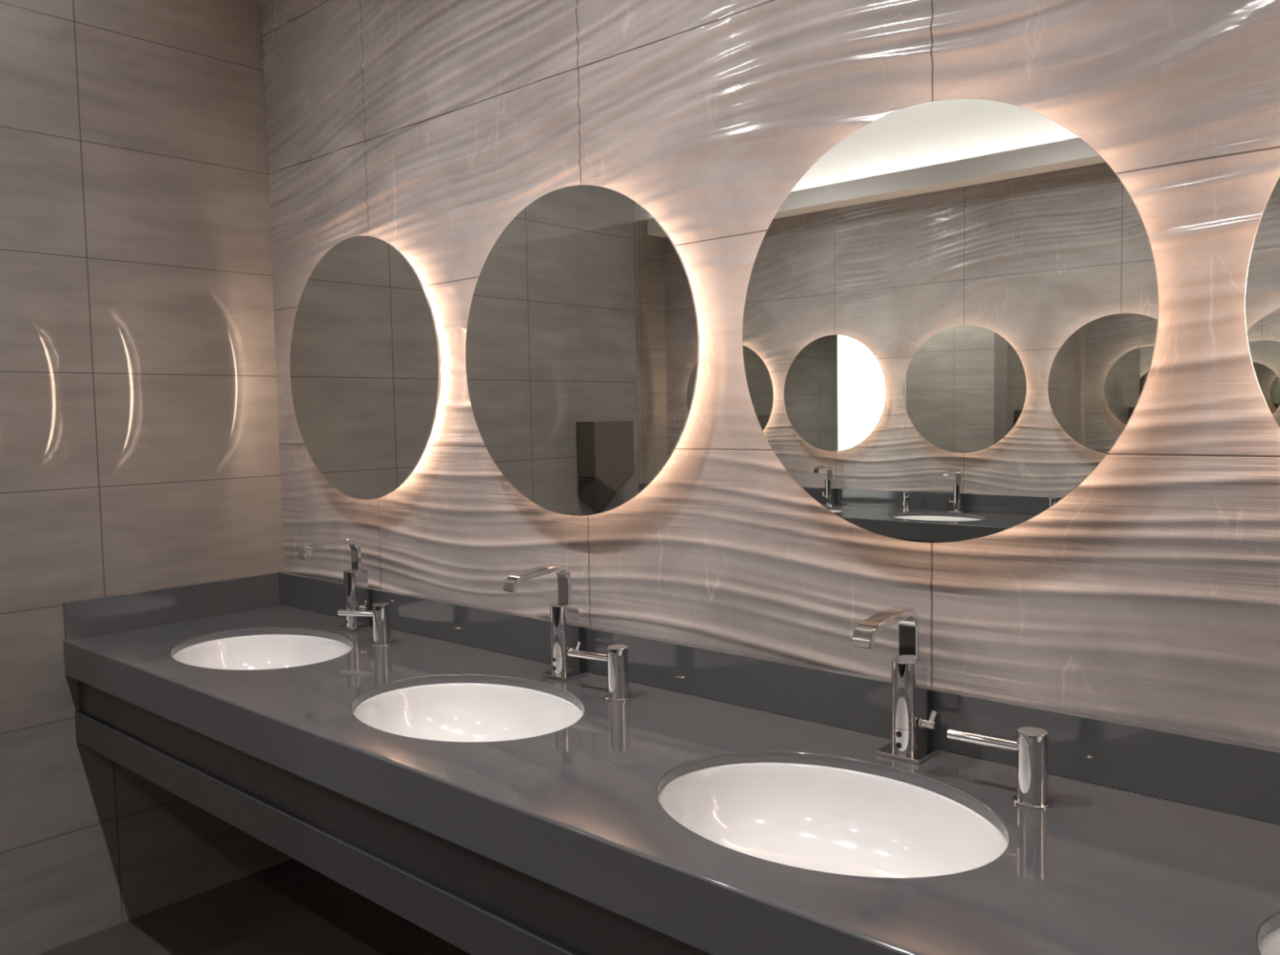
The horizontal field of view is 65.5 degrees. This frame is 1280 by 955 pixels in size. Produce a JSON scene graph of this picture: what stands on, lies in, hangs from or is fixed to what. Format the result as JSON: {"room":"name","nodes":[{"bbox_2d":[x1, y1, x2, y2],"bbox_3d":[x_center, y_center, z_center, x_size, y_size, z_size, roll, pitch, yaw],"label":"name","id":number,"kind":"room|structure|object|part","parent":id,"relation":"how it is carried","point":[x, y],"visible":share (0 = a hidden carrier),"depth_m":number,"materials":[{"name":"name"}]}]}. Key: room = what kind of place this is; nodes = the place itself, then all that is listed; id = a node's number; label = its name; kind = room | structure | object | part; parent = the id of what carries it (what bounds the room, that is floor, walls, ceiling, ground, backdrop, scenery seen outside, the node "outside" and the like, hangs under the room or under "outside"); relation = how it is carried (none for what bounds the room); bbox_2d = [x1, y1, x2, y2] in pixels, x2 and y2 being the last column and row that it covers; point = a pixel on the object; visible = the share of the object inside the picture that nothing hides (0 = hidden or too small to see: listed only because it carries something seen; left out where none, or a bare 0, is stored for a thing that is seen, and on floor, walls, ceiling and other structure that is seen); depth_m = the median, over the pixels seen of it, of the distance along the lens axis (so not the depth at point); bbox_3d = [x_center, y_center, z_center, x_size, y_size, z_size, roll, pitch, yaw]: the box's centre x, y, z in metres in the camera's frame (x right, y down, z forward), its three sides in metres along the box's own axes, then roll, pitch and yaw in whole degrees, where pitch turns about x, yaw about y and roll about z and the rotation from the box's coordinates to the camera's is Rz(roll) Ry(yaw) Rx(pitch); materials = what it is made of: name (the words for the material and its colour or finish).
{"room":"public restroom","nodes":[
{"label":"public restroom","id":0,"kind":"room"},
{"bbox_2d":[0,0,293,954],"bbox_3d":[-1.692,-0.280,2.408,0.100,3.030,1.798,2,5,41],"label":"wall","id":1,"kind":"structure","parent":0,"point":[140,451],"depth_m":2.67,"materials":[{"name":"tile"}]},
{"bbox_2d":[37,858,471,954],"bbox_3d":[-1.356,1.386,0.807,6.025,0.100,4.068,2,5,41],"label":"floor","id":2,"kind":"structure","parent":0,"point":[290,907],"depth_m":2.68,"materials":[{"name":"tile"}]},
{"bbox_2d":[259,0,1279,747],"bbox_3d":[0.514,-0.272,1.659,4.200,3.030,0.120,2,5,41],"label":"wall","id":3,"kind":"structure","parent":0,"point":[1148,593],"depth_m":1.82,"materials":[{"name":"tile"}]},
{"bbox_2d":[289,235,439,499],"bbox_3d":[-0.730,-0.287,2.647,0.691,0.691,0.046,2,5,41],"label":"round mirror","id":4,"kind":"object","parent":3,"relation":"attached to","point":[365,357],"visible":1,"depth_m":2.61,"materials":[{"name":"white mirror"}]},
{"bbox_2d":[465,185,699,515],"bbox_3d":[-0.135,-0.264,2.123,0.691,0.691,0.046,2,5,41],"label":"round mirror","id":5,"kind":"object","parent":3,"relation":"attached to","point":[582,346],"visible":1,"depth_m":2.08,"materials":[{"name":"white mirror"}]},
{"bbox_2d":[62,571,1279,954],"bbox_3d":[0.284,0.549,1.434,4.198,0.370,0.620,2,5,41],"label":"countertop","id":6,"kind":"structure","parent":3,"relation":"attached to","point":[1152,840],"depth_m":1.57,"materials":[{"name":"grey stone"}]},
{"bbox_2d":[171,634,351,670],"bbox_3d":[-0.931,0.511,2.468,0.552,0.150,0.420,2,5,41],"label":"washbasin","id":7,"kind":"object","parent":6,"relation":"in","point":[260,651],"visible":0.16,"depth_m":2.65,"materials":[{"name":"white ceramic"}]},
{"bbox_3d":[0.098,0.712,1.229,4.198,0.079,0.012,2,5,41],"label":"rail","id":8,"kind":"part","parent":6,"relation":"part of","materials":[{"name":"grey laminate"}]},
{"bbox_2d":[297,538,373,631],"bbox_3d":[-0.793,0.285,2.605,0.087,0.242,0.189,2,5,41],"label":"faucet","id":9,"kind":"object","parent":6,"relation":"on","point":[356,579],"visible":0.82,"depth_m":2.63,"materials":[{"name":"silver metal"}]},
{"bbox_3d":[-0.807,0.211,2.595,0.032,0.092,0.165,2,5,41],"label":"spout","id":10,"kind":"part","parent":9,"relation":"part of","materials":[{"name":"silver metal"}]},
{"bbox_3d":[-0.757,0.398,2.661,0.074,0.008,0.072,2,5,41],"label":"plate","id":11,"kind":"part","parent":9,"relation":"part of","materials":[{"name":"silver metal"}]},
{"bbox_3d":[-0.731,0.347,2.634,0.024,0.017,0.017,2,5,41],"label":"mixing knob","id":12,"kind":"part","parent":9,"relation":"part of","materials":[{"name":"silver metal"}]},
{"bbox_2d":[337,602,393,647],"bbox_3d":[-0.682,0.362,2.468,0.147,0.103,0.052,0,4,17],"label":"soap dispenser","id":13,"kind":"object","parent":6,"relation":"on","point":[380,613],"visible":1,"depth_m":2.44,"materials":[{"name":"silver metal"}]},
{"bbox_3d":[-0.703,0.337,2.473,0.103,0.014,0.014,0,4,17],"label":"spout arm","id":14,"kind":"part","parent":13,"relation":"part of","materials":[{"name":"silver metal"}]},
{"bbox_3d":[0.107,0.660,1.237,4.198,0.180,0.018,2,5,41],"label":"recessed panel","id":15,"kind":"part","parent":6,"relation":"part of","materials":[{"name":"grey laminate"}]},
{"bbox_2d":[351,682,582,742],"bbox_3d":[-0.336,0.534,1.944,0.552,0.150,0.420,2,5,41],"label":"washbasin","id":16,"kind":"object","parent":6,"relation":"in","point":[455,712],"visible":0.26,"depth_m":2.12,"materials":[{"name":"white ceramic"}]},
{"bbox_2d":[502,564,588,681],"bbox_3d":[-0.198,0.308,2.081,0.087,0.242,0.189,2,5,41],"label":"faucet","id":17,"kind":"object","parent":6,"relation":"on","point":[564,614],"visible":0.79,"depth_m":2.11,"materials":[{"name":"silver metal"}]},
{"bbox_3d":[-0.212,0.233,2.071,0.032,0.092,0.165,2,5,41],"label":"spout","id":18,"kind":"part","parent":17,"relation":"part of","materials":[{"name":"silver metal"}]},
{"bbox_3d":[-0.162,0.421,2.136,0.074,0.008,0.072,2,5,41],"label":"plate","id":19,"kind":"part","parent":17,"relation":"part of","materials":[{"name":"silver metal"}]},
{"bbox_3d":[-0.131,0.358,2.104,0.014,0.023,0.004,2,5,41],"label":"knob lever","id":20,"kind":"part","parent":17,"relation":"part of","materials":[{"name":"silver metal"}]},
{"bbox_2d":[567,644,631,702],"bbox_3d":[-0.082,0.382,1.983,0.147,0.103,0.052,1,4,34],"label":"soap dispenser","id":21,"kind":"object","parent":6,"relation":"on","point":[616,658],"visible":1,"depth_m":1.94,"materials":[{"name":"silver metal"}]},
{"bbox_3d":[-0.101,0.357,1.994,0.103,0.014,0.014,1,4,34],"label":"spout arm","id":22,"kind":"part","parent":21,"relation":"part of","materials":[{"name":"silver metal"}]},
{"bbox_2d":[657,761,1007,877],"bbox_3d":[0.259,0.557,1.420,0.552,0.150,0.420,2,5,41],"label":"washbasin","id":23,"kind":"object","parent":6,"relation":"in","point":[827,819],"visible":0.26,"depth_m":1.57,"materials":[{"name":"white ceramic"}]},
{"bbox_2d":[851,606,938,764],"bbox_3d":[0.397,0.330,1.557,0.087,0.242,0.189,2,5,41],"label":"faucet","id":24,"kind":"object","parent":6,"relation":"on","point":[909,723],"visible":1,"depth_m":1.58,"materials":[{"name":"silver metal"}]},
{"bbox_3d":[0.383,0.256,1.547,0.032,0.092,0.165,2,5,41],"label":"spout","id":25,"kind":"part","parent":24,"relation":"part of","materials":[{"name":"silver metal"}]},
{"bbox_3d":[0.433,0.444,1.612,0.074,0.008,0.072,2,5,41],"label":"plate","id":26,"kind":"part","parent":24,"relation":"part of","materials":[{"name":"silver metal"}]},
{"bbox_3d":[0.459,0.393,1.586,0.024,0.017,0.017,2,5,41],"label":"mixing knob","id":27,"kind":"part","parent":24,"relation":"part of","materials":[{"name":"silver metal"}]},
{"bbox_3d":[0.464,0.380,1.580,0.014,0.023,0.004,2,5,41],"label":"knob lever","id":28,"kind":"part","parent":24,"relation":"part of","materials":[{"name":"silver metal"}]},
{"bbox_2d":[946,726,1052,809],"bbox_3d":[0.516,0.406,1.433,0.147,0.103,0.052,2,5,38],"label":"soap dispenser","id":29,"kind":"object","parent":6,"relation":"on","point":[1031,745],"visible":1,"depth_m":1.39,"materials":[{"name":"silver metal"}]},
{"bbox_3d":[0.498,0.381,1.445,0.103,0.014,0.014,2,5,38],"label":"spout arm","id":30,"kind":"part","parent":29,"relation":"part of","materials":[{"name":"silver metal"}]},
{"bbox_2d":[1258,926,1279,954],"bbox_3d":[0.854,0.580,0.896,0.552,0.150,0.420,2,5,41],"label":"washbasin","id":31,"kind":"object","parent":6,"relation":"in","point":[1269,944],"visible":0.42,"depth_m":1.08,"materials":[{"name":"white ceramic"}]},
{"bbox_2d":[278,571,1279,824],"bbox_3d":[0.480,0.396,1.649,4.198,0.097,0.021,2,5,41],"label":"backsplash","id":32,"kind":"structure","parent":3,"relation":"attached to","point":[1232,776],"depth_m":1.71,"materials":[{"name":"grey stone"}]},
{"bbox_2d":[742,98,1159,542],"bbox_3d":[0.460,-0.242,1.599,0.691,0.691,0.046,2,5,41],"label":"round mirror","id":33,"kind":"object","parent":3,"relation":"attached to","point":[950,319],"visible":1,"depth_m":1.55,"materials":[{"name":"white mirror"}]},
{"bbox_2d":[1244,177,1279,428],"bbox_3d":[1.055,-0.219,1.075,0.691,0.691,0.046,2,5,41],"label":"round mirror","id":34,"kind":"object","parent":3,"relation":"attached to","point":[1262,293],"visible":1,"depth_m":1.27,"materials":[{"name":"white mirror"}]}
]}

